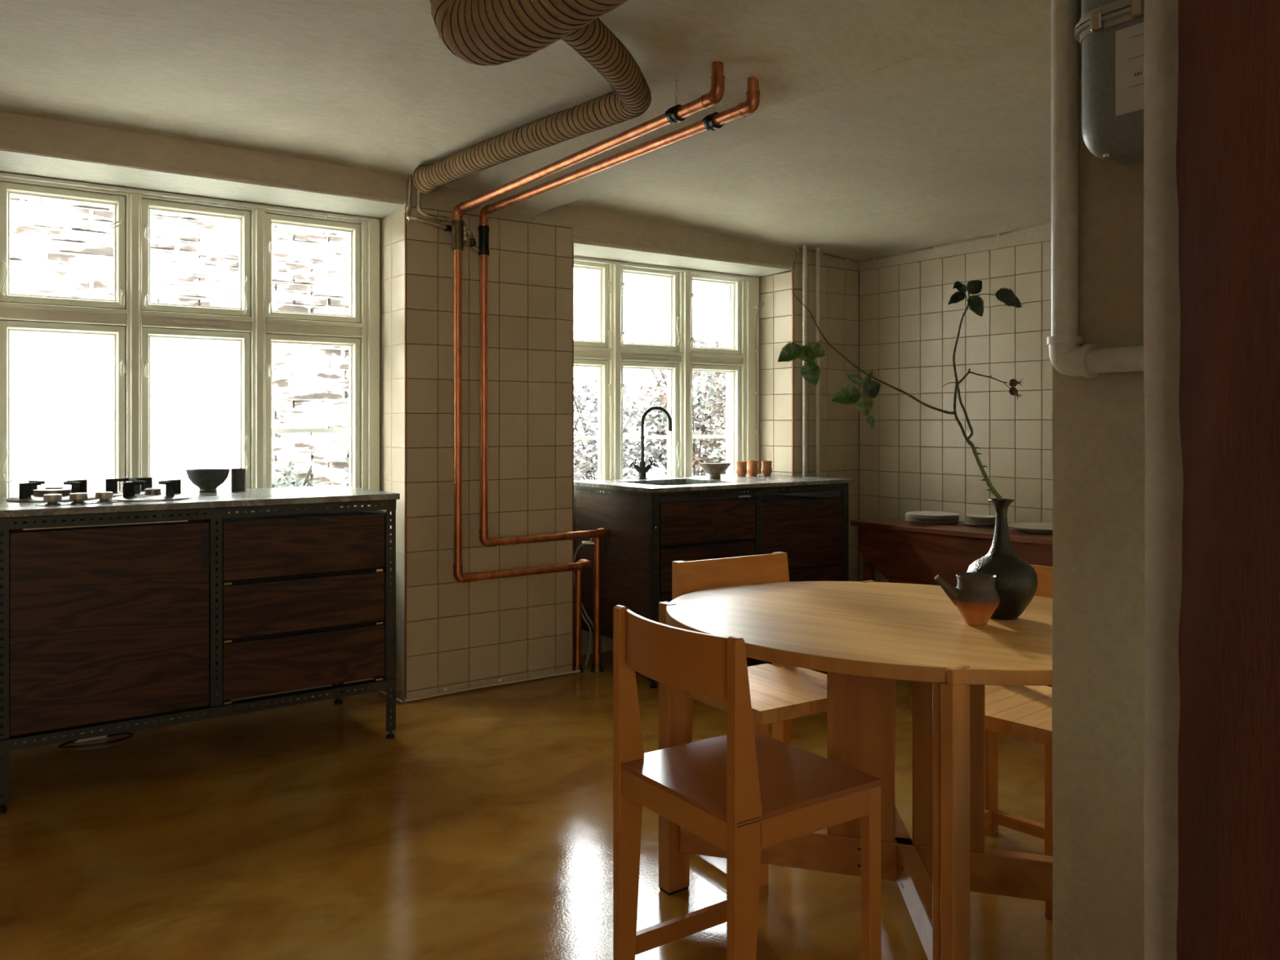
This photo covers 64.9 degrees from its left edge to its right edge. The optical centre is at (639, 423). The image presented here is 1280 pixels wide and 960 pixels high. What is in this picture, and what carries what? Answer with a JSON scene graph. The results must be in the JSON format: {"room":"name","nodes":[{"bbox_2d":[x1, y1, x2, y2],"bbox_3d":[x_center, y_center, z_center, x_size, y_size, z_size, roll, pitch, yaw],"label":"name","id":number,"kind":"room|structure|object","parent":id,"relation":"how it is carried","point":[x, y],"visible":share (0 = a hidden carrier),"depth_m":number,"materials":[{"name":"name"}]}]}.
{"room":"kitchen","nodes":[
{"label":"kitchen","id":0,"kind":"room"},
{"bbox_2d":[379,209,405,699],"bbox_3d":[-1.104,0.135,4.487,0.021,2.130,0.335,0,0,-36],"label":"wall","id":1,"kind":"structure","parent":0,"point":[391,392],"depth_m":4.44,"materials":[{"name":"brown tile"}]},
{"bbox_2d":[404,212,406,697],"bbox_3d":[-1.012,0.135,4.342,0.005,2.090,0.009,0,0,-36],"label":"trim","id":2,"kind":"structure","parent":1,"relation":"attached to","point":[405,213],"depth_m":4.34,"materials":[{"name":"orange metal"}]},
{"bbox_2d":[0,111,858,744],"bbox_3d":[-1.365,0.000,4.448,6.500,2.400,0.591,0,0,-36],"label":"wall","id":3,"kind":"structure","parent":0,"point":[30,145],"depth_m":4.52,"materials":[{"name":"paint"}]},
{"bbox_2d":[0,172,379,506],"bbox_3d":[-1.854,-0.248,4.166,1.577,1.352,0.175,0,0,-36],"label":"window","id":4,"kind":"structure","parent":3,"relation":"in","point":[129,385],"depth_m":4.07,"materials":[{"name":"white paint"}]},
{"bbox_2d":[164,318,230,326],"bbox_3d":[-1.806,-0.413,4.120,0.250,0.018,0.014,0,0,-36],"label":"vent","id":5,"kind":"object","parent":4,"relation":"attached to","point":[168,322],"depth_m":4.12,"materials":[{"name":"white plastic"}]},
{"bbox_2d":[572,242,573,669],"bbox_3d":[-0.323,0.155,4.840,0.005,2.050,0.009,0,0,-36],"label":"trim","id":6,"kind":"structure","parent":3,"relation":"attached to","point":[572,242],"depth_m":4.84,"materials":[{"name":"orange metal"}]},
{"bbox_2d":[573,256,759,493],"bbox_3d":[0.062,-0.216,5.551,1.479,1.288,0.176,0,0,-36],"label":"window","id":7,"kind":"structure","parent":3,"relation":"in","point":[609,353],"depth_m":5.59,"materials":[{"name":"white paint"}]},
{"bbox_2d":[631,354,669,359],"bbox_3d":[0.062,-0.363,5.470,0.250,0.018,0.014,0,0,-36],"label":"vent","id":8,"kind":"object","parent":7,"relation":"attached to","point":[633,356],"depth_m":5.47,"materials":[{"name":"white plastic"}]},
{"bbox_2d":[755,302,763,460],"bbox_3d":[0.697,-0.226,5.855,0.026,0.952,0.078,0,0,-36],"label":"cable","id":9,"kind":"object","parent":7,"relation":"attached to","point":[756,307],"visible":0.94,"depth_m":5.88,"materials":[{"name":"beige plastic"}]},
{"bbox_2d":[405,205,572,699],"bbox_3d":[-0.671,0.130,4.598,0.845,2.140,0.021,0,0,-36],"label":"wall pillar","id":10,"kind":"structure","parent":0,"point":[460,636],"depth_m":4.59,"materials":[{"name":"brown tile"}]},
{"bbox_2d":[0,0,1051,263],"bbox_3d":[0.655,-1.027,1.646,6.390,0.167,6.500,0,0,-36],"label":"ceiling","id":11,"kind":"structure","parent":0,"point":[877,127],"depth_m":3.31,"materials":[{"name":"paint"}]},
{"bbox_2d":[430,0,628,66],"bbox_3d":[0.873,-0.989,0.732,0.238,0.254,4.544,0,0,-36],"label":"duct","id":12,"kind":"object","parent":11,"relation":"attached to","point":[491,33],"visible":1,"depth_m":2.28,"materials":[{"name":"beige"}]},
{"bbox_2d":[412,17,651,193],"bbox_3d":[-0.352,-1.004,3.375,0.487,0.155,1.993,0,0,-22],"label":"pipe","id":13,"kind":"object","parent":11,"relation":"attached to","point":[631,96],"visible":0.95,"depth_m":3.24,"materials":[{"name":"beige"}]},
{"bbox_2d":[665,80,687,124],"bbox_3d":[0.112,-0.999,3.117,0.068,0.134,0.038,0,0,-36],"label":"clamp","id":14,"kind":"object","parent":11,"relation":"attached to","point":[671,116],"visible":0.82,"depth_m":3.11,"materials":[{"name":"black metal"}]},
{"bbox_2d":[702,105,724,131],"bbox_3d":[0.231,-0.980,3.166,0.068,0.113,0.038,0,0,-36],"label":"clamp","id":15,"kind":"object","parent":11,"relation":"attached to","point":[708,123],"visible":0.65,"depth_m":3.15,"materials":[{"name":"black metal"}]},
{"bbox_2d":[791,222,1050,271],"bbox_3d":[1.933,-0.938,4.669,0.569,0.159,2.902,0,0,-36],"label":"cable","id":16,"kind":"object","parent":11,"relation":"attached to","point":[1013,231],"visible":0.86,"depth_m":5.67,"materials":[{"name":"beige plastic"}]},
{"bbox_2d":[0,650,1052,959],"bbox_3d":[0.521,1.260,1.839,6.500,0.120,7.070,0,0,-36],"label":"floor","id":17,"kind":"structure","parent":0,"point":[482,829],"depth_m":2.84,"materials":[{"name":"orange plastic"}]},
{"bbox_2d":[73,728,110,742],"bbox_3d":[-2.084,1.183,3.830,0.120,0.035,0.044,0,0,-36],"label":"power strip","id":18,"kind":"object","parent":17,"relation":"on","point":[100,730],"visible":0.32,"depth_m":3.81,"materials":[{"name":"white plastic"}]},
{"bbox_2d":[57,732,133,748],"bbox_3d":[-2.035,1.187,3.773,0.251,0.014,0.110,0,0,-36],"label":"cable","id":19,"kind":"object","parent":17,"relation":"on","point":[127,733],"visible":0.93,"depth_m":3.74,"materials":[{"name":"black plastic"}]},
{"bbox_2d":[0,499,395,813],"bbox_3d":[-1.630,0.745,3.706,1.296,0.911,0.629,0,0,-36],"label":"kitchen cabinet","id":20,"kind":"object","parent":17,"relation":"on","point":[108,620],"visible":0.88,"depth_m":3.41,"materials":[{"name":"brown wood"}]},
{"bbox_2d":[0,477,399,517],"bbox_3d":[-1.632,0.246,3.704,1.315,0.085,0.635,0,0,-36],"label":"countertop","id":21,"kind":"structure","parent":20,"relation":"on","point":[319,494],"depth_m":3.50,"materials":[{"name":"grey stone"}]},
{"bbox_2d":[186,468,230,492],"bbox_3d":[-1.683,0.223,3.923,0.161,0.086,0.161,0,0,-36],"label":"bowl","id":22,"kind":"object","parent":21,"relation":"on","point":[207,480],"visible":1,"depth_m":3.88,"materials":[{"name":"black ceramic"}]},
{"bbox_2d":[231,468,246,491],"bbox_3d":[-1.585,0.222,3.975,0.055,0.088,0.055,0,0,-36],"label":"beaker","id":23,"kind":"object","parent":21,"relation":"on","point":[237,475],"visible":1,"depth_m":3.95,"materials":[{"name":"black ceramic"}]},
{"bbox_2d":[228,688,403,711],"bbox_3d":[-1.540,1.187,4.113,1.075,0.016,0.311,0,0,-36],"label":"cable","id":24,"kind":"object","parent":17,"relation":"on","point":[380,691],"visible":0.16,"depth_m":4.36,"materials":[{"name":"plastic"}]},
{"bbox_2d":[404,670,580,702],"bbox_3d":[-0.631,1.180,4.594,0.938,0.035,0.129,0,0,-44],"label":"cable","id":25,"kind":"object","parent":17,"relation":"on","point":[444,689],"visible":0.87,"depth_m":4.55,"materials":[{"name":"beige plastic"}]},
{"bbox_2d":[452,61,724,673],"bbox_3d":[-0.038,0.070,3.915,0.740,2.262,1.907,0,0,-36],"label":"copper pipe","id":26,"kind":"object","parent":17,"relation":"on","point":[706,101],"visible":0.98,"depth_m":4.35,"materials":[{"name":"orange metal"}]},
{"bbox_2d":[415,189,467,246],"bbox_3d":[-0.859,-0.930,4.367,0.224,0.341,0.051,0,0,-18],"label":"pipe","id":27,"kind":"object","parent":26,"relation":"attached to","point":[418,206],"visible":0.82,"depth_m":4.35,"materials":[{"name":"silver metal"}]},
{"bbox_2d":[478,76,759,672],"bbox_3d":[0.064,0.084,3.952,0.700,2.233,1.880,0,0,-36],"label":"copper pipe","id":28,"kind":"object","parent":17,"relation":"on","point":[751,104],"visible":1,"depth_m":4.42,"materials":[{"name":"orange metal"}]},
{"bbox_2d":[405,174,479,252],"bbox_3d":[-0.850,-0.924,4.373,0.333,0.353,0.063,0,0,-28],"label":"pipe","id":29,"kind":"object","parent":28,"relation":"attached to","point":[411,218],"visible":0.92,"depth_m":4.32,"materials":[{"name":"silver metal"}]},
{"bbox_2d":[573,537,594,666],"bbox_3d":[-0.273,0.863,4.886,0.116,0.636,0.067,0,0,0],"label":"hose","id":30,"kind":"object","parent":28,"relation":"attached to","point":[590,542],"visible":0.66,"depth_m":4.90,"materials":[{"name":"grey rubber"}]},
{"bbox_2d":[573,483,848,688],"bbox_3d":[0.380,0.756,5.209,1.293,0.888,0.709,0,0,-36],"label":"kitchen cabinet","id":31,"kind":"object","parent":17,"relation":"on","point":[809,523],"visible":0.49,"depth_m":4.86,"materials":[{"name":"brown wood"}]},
{"bbox_2d":[573,473,854,493],"bbox_3d":[0.375,0.301,5.205,1.328,0.018,0.733,0,0,-36],"label":"countertop","id":32,"kind":"structure","parent":31,"relation":"on","point":[730,481],"depth_m":5.05,"materials":[{"name":"grey stone"}]},
{"bbox_2d":[628,406,671,479],"bbox_3d":[0.054,0.100,5.312,0.244,0.384,0.061,0,0,-20],"label":"tap","id":33,"kind":"object","parent":32,"relation":"on","point":[642,468],"visible":1,"depth_m":5.29,"materials":[{"name":"grey metal"}]},
{"bbox_2d":[637,461,648,479],"bbox_3d":[0.013,0.244,5.297,0.056,0.095,0.056,0,0,-36],"label":"tap","id":34,"kind":"object","parent":33,"relation":"attached to","point":[642,468],"depth_m":5.28,"materials":[{"name":"grey metal"}]},
{"bbox_2d":[612,482,738,522],"bbox_3d":[0.172,0.394,5.036,0.490,0.166,0.430,0,0,-36],"label":"sink basin","id":35,"kind":"object","parent":32,"relation":"in","point":[673,483],"visible":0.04,"depth_m":4.91,"materials":[{"name":"grey metal"}]},
{"bbox_2d":[698,462,731,479],"bbox_3d":[0.399,0.250,5.347,0.174,0.084,0.174,0,0,-36],"label":"bowl","id":36,"kind":"object","parent":32,"relation":"on","point":[714,469],"visible":1,"depth_m":5.30,"materials":[{"name":"beige ceramic"}]},
{"bbox_2d":[735,461,746,476],"bbox_3d":[0.558,0.250,5.543,0.063,0.084,0.063,0,0,-36],"label":"clay cup","id":37,"kind":"object","parent":32,"relation":"on","point":[741,470],"visible":1,"depth_m":5.52,"materials":[{"name":"ceramic"}]},
{"bbox_2d":[746,459,758,475],"bbox_3d":[0.627,0.248,5.605,0.067,0.088,0.067,0,0,-36],"label":"clay cup","id":38,"kind":"object","parent":32,"relation":"on","point":[752,468],"visible":1,"depth_m":5.58,"materials":[{"name":"ceramic"}]},
{"bbox_2d":[760,460,772,475],"bbox_3d":[0.709,0.250,5.633,0.063,0.084,0.063,0,0,-36],"label":"clay cup","id":39,"kind":"object","parent":32,"relation":"on","point":[766,470],"visible":1,"depth_m":5.61,"materials":[{"name":"ceramic"}]},
{"bbox_2d":[613,604,881,959],"bbox_3d":[0.213,0.799,2.143,0.413,0.801,0.416,0,0,-35],"label":"dining chair","id":40,"kind":"object","parent":17,"relation":"on","point":[744,791],"visible":1,"depth_m":2.06,"materials":[{"name":"brown wood"}]},
{"bbox_2d":[671,551,826,887],"bbox_3d":[0.373,0.800,2.869,0.410,0.800,0.400,0,0,-33],"label":"dining chair","id":41,"kind":"object","parent":17,"relation":"on","point":[780,694],"visible":0.34,"depth_m":2.91,"materials":[{"name":"brown wood"}]},
{"bbox_2d":[802,244,807,475],"bbox_3d":[0.930,0.087,5.682,0.025,2.225,0.025,0,0,-36],"label":"pipe","id":42,"kind":"object","parent":17,"relation":"on","point":[804,246],"visible":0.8,"depth_m":5.67,"materials":[{"name":"metal"}]},
{"bbox_2d":[816,247,820,476],"bbox_3d":[1.016,0.087,5.745,0.025,2.225,0.025,0,0,-36],"label":"pipe","id":43,"kind":"object","parent":17,"relation":"on","point":[818,249],"visible":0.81,"depth_m":5.73,"materials":[{"name":"metal"}]},
{"bbox_2d":[658,580,1053,959],"bbox_3d":[0.635,0.830,2.421,1.028,0.740,1.174,0,0,-36],"label":"dining table","id":44,"kind":"object","parent":17,"relation":"on","point":[866,636],"visible":0.65,"depth_m":2.35,"materials":[{"name":"brown wood"}]},
{"bbox_2d":[934,572,999,626],"bbox_3d":[0.760,0.405,2.313,0.131,0.113,0.111,0,0,-36],"label":"teapot","id":45,"kind":"object","parent":44,"relation":"on","point":[975,596],"visible":1,"depth_m":2.29,"materials":[{"name":"ceramic"}]},
{"bbox_2d":[955,572,999,626],"bbox_3d":[0.774,0.406,2.318,0.103,0.113,0.103,0,0,-36],"label":"pot","id":46,"kind":"object","parent":45,"relation":"attached to","point":[977,597],"depth_m":2.28,"materials":[{"name":"ceramic"}]},
{"bbox_2d":[966,498,1037,620],"bbox_3d":[0.861,0.321,2.400,0.161,0.281,0.161,0,0,-36],"label":"vase","id":47,"kind":"object","parent":44,"relation":"on","point":[1016,580],"visible":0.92,"depth_m":2.35,"materials":[{"name":"black ceramic"}]},
{"bbox_2d":[777,280,1022,500],"bbox_3d":[0.616,-0.057,2.374,0.579,0.566,0.047,0,0,-2],"label":"branch","id":48,"kind":"object","parent":47,"relation":"in","point":[810,371],"visible":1,"depth_m":2.38,"materials":[{"name":"green plant"}]},
{"bbox_2d":[850,518,1053,586],"bbox_3d":[2.094,0.860,4.475,0.522,0.680,2.600,0,0,-36],"label":"sideboard","id":49,"kind":"object","parent":17,"relation":"on","point":[903,551],"visible":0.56,"depth_m":5.02,"materials":[{"name":"brown wood"}]},
{"bbox_2d":[905,519,959,523],"bbox_3d":[1.541,0.515,5.312,0.276,0.010,0.276,0,0,-36],"label":"plate","id":50,"kind":"object","parent":49,"relation":"on","point":[908,520],"visible":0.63,"depth_m":5.27,"materials":[{"name":"ceramic"}]},
{"bbox_2d":[905,517,959,521],"bbox_3d":[1.541,0.506,5.315,0.276,0.010,0.276,0,0,-36],"label":"plate","id":51,"kind":"object","parent":50,"relation":"on","point":[915,519],"visible":0.52,"depth_m":5.26,"materials":[{"name":"ceramic"}]},
{"bbox_2d":[904,515,959,519],"bbox_3d":[1.540,0.497,5.314,0.276,0.010,0.276,0,0,-36],"label":"plate","id":52,"kind":"object","parent":51,"relation":"on","point":[904,516],"visible":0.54,"depth_m":5.26,"materials":[{"name":"ceramic"}]},
{"bbox_2d":[904,513,959,518],"bbox_3d":[1.538,0.488,5.307,0.276,0.010,0.276,0,0,-36],"label":"plate","id":53,"kind":"object","parent":52,"relation":"on","point":[907,514],"visible":0.56,"depth_m":5.26,"materials":[{"name":"ceramic"}]},
{"bbox_2d":[905,511,959,516],"bbox_3d":[1.543,0.478,5.313,0.276,0.010,0.276,0,0,-36],"label":"plate","id":54,"kind":"object","parent":53,"relation":"on","point":[931,513],"visible":1,"depth_m":5.34,"materials":[{"name":"ceramic"}]},
{"bbox_2d":[964,522,995,526],"bbox_3d":[1.752,0.515,5.151,0.172,0.010,0.172,0,0,-36],"label":"plate","id":55,"kind":"object","parent":49,"relation":"on","point":[970,523],"visible":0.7,"depth_m":5.13,"materials":[{"name":"ceramic"}]},
{"bbox_2d":[964,520,995,524],"bbox_3d":[1.749,0.506,5.150,0.172,0.010,0.172,0,0,-36],"label":"plate","id":56,"kind":"object","parent":55,"relation":"on","point":[974,522],"visible":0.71,"depth_m":5.13,"materials":[{"name":"ceramic"}]},
{"bbox_2d":[964,518,995,522],"bbox_3d":[1.748,0.497,5.152,0.172,0.010,0.172,0,0,-36],"label":"plate","id":57,"kind":"object","parent":56,"relation":"on","point":[971,520],"visible":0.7,"depth_m":5.12,"materials":[{"name":"ceramic"}]},
{"bbox_2d":[964,516,995,520],"bbox_3d":[1.747,0.488,5.148,0.172,0.010,0.172,0,0,-36],"label":"plate","id":58,"kind":"object","parent":57,"relation":"on","point":[966,517],"visible":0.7,"depth_m":5.11,"materials":[{"name":"ceramic"}]},
{"bbox_2d":[964,514,995,519],"bbox_3d":[1.746,0.478,5.152,0.172,0.010,0.172,0,0,-36],"label":"plate","id":59,"kind":"object","parent":58,"relation":"on","point":[973,516],"visible":0.91,"depth_m":5.16,"materials":[{"name":"ceramic"}]},
{"bbox_2d":[1007,522,1052,533],"bbox_3d":[1.937,0.505,4.831,0.330,0.030,0.330,0,0,-36],"label":"platter","id":60,"kind":"object","parent":49,"relation":"on","point":[1031,527],"visible":0.66,"depth_m":4.91,"materials":[{"name":"ceramic"}]},
{"bbox_2d":[910,564,1053,919],"bbox_3d":[1.016,0.800,2.699,0.400,0.800,0.410,0,0,-41],"label":"dining chair","id":61,"kind":"object","parent":17,"relation":"on","point":[1023,712],"visible":0.3,"depth_m":2.70,"materials":[{"name":"brown wood"}]},
{"bbox_2d":[1176,0,1279,959],"bbox_3d":[0.936,0.065,0.964,0.354,2.270,0.666,0,0,-36],"label":"door frame","id":62,"kind":"structure","parent":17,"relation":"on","point":[1228,137],"depth_m":1.08,"materials":[{"name":"brown wood"}]},
{"bbox_2d":[759,270,791,475],"bbox_3d":[0.772,0.165,5.843,0.021,2.070,0.335,0,0,-36],"label":"wall","id":63,"kind":"structure","parent":0,"point":[775,290],"depth_m":5.81,"materials":[{"name":"brown tile"}]},
{"bbox_2d":[791,271,793,475],"bbox_3d":[0.864,0.155,5.698,0.005,2.050,0.009,0,0,-36],"label":"trim","id":64,"kind":"structure","parent":63,"relation":"attached to","point":[792,271],"depth_m":5.69,"materials":[{"name":"orange metal"}]},
{"bbox_2d":[858,222,1051,271],"bbox_3d":[3.240,0.000,3.484,0.166,2.400,6.550,0,0,-36],"label":"wall","id":65,"kind":"structure","parent":0,"point":[1042,233],"depth_m":5.39,"materials":[{"name":"paint"}]},
{"bbox_2d":[858,240,1052,582],"bbox_3d":[2.143,0.143,4.874,0.015,2.114,2.872,0,0,-36],"label":"tiled wall","id":66,"kind":"structure","parent":0,"point":[914,456],"depth_m":5.45,"materials":[{"name":"brown tile"}]},
{"bbox_2d":[1052,0,1145,959],"bbox_3d":[2.042,0.000,2.441,3.070,2.400,0.367,0,0,-36],"label":"wall","id":67,"kind":"structure","parent":0,"point":[1099,442],"depth_m":1.62,"materials":[{"name":"beige paint"}]},
{"bbox_2d":[1046,0,1143,377],"bbox_3d":[0.775,-0.586,1.537,0.054,1.027,0.327,0,0,-36],"label":"pipe","id":68,"kind":"object","parent":67,"relation":"attached to","point":[1067,356],"visible":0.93,"depth_m":1.63,"materials":[{"name":"beige metal"}]},
{"bbox_2d":[1075,0,1144,164],"bbox_3d":[0.755,-0.763,1.474,0.159,0.741,0.214,0,0,-36],"label":"gas meter","id":69,"kind":"object","parent":67,"relation":"attached to","point":[1109,33],"visible":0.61,"depth_m":1.46,"materials":[{"name":"beige paint"}]},
{"bbox_2d":[1128,33,1143,87],"bbox_3d":[0.715,-0.514,1.411,0.001,0.071,0.060,0,0,-36],"label":"print","id":70,"kind":"object","parent":69,"relation":"attached to","point":[1135,40],"depth_m":1.43,"materials":[{"name":"black"}]},
{"bbox_2d":[1143,0,1183,959],"bbox_3d":[0.761,0.000,1.289,0.346,2.400,0.056,0,0,-36],"label":"door frame","id":71,"kind":"structure","parent":67,"relation":"attached to","point":[1164,478],"depth_m":1.19,"materials":[{"name":"grey paint"}]},
{"label":"outside","id":72,"kind":"structure","parent":0,"visible":0},
{"bbox_2d":[573,445,725,480],"bbox_3d":[-5.758,0.825,14.791,36.000,0.150,21.280,0,0,-36],"label":"ground","id":73,"kind":"structure","parent":72,"point":[652,473],"depth_m":16.34,"materials":[{"name":"grey snow"}]},
{"bbox_2d":[9,194,349,487],"bbox_3d":[-6.199,-1.125,4.903,11.698,3.750,0.390,0,0,-36],"label":"wall","id":74,"kind":"structure","parent":73,"relation":"on","point":[62,248],"depth_m":7.09,"materials":[{"name":"white"}]},
{"bbox_2d":[271,459,321,488],"bbox_3d":[-2.270,0.500,6.502,0.416,0.531,0.458,0,0,11],"label":"shrub","id":75,"kind":"object","parent":73,"relation":"on","point":[276,482],"visible":0.18,"depth_m":6.47,"materials":[{"name":"green plant"}]},
{"bbox_2d":[342,436,349,486],"bbox_3d":[-1.823,0.334,6.839,0.401,0.834,0.468,0,0,-36],"label":"shrub","id":76,"kind":"object","parent":73,"relation":"on","point":[346,468],"visible":0.02,"depth_m":6.83,"materials":[{"name":"green plant"}]},
{"bbox_2d":[573,407,595,480],"bbox_3d":[-0.649,0.297,7.317,0.642,0.945,0.648,0,0,-36],"label":"shrub","id":77,"kind":"object","parent":73,"relation":"on","point":[582,464],"visible":0.07,"depth_m":7.30,"materials":[{"name":"green plant"}]},
{"bbox_2d":[573,375,659,480],"bbox_3d":[-0.322,0.167,8.028,0.972,1.172,0.840,0,0,-36],"label":"shrub","id":78,"kind":"object","parent":73,"relation":"on","point":[588,400],"visible":0.28,"depth_m":7.92,"materials":[{"name":"green plant"}]},
{"bbox_2d":[628,328,725,476],"bbox_3d":[0.471,-0.005,8.481,1.204,1.575,1.103,0,0,-36],"label":"tree","id":79,"kind":"object","parent":73,"relation":"on","point":[717,410],"visible":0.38,"depth_m":8.22,"materials":[{"name":"green plant"}]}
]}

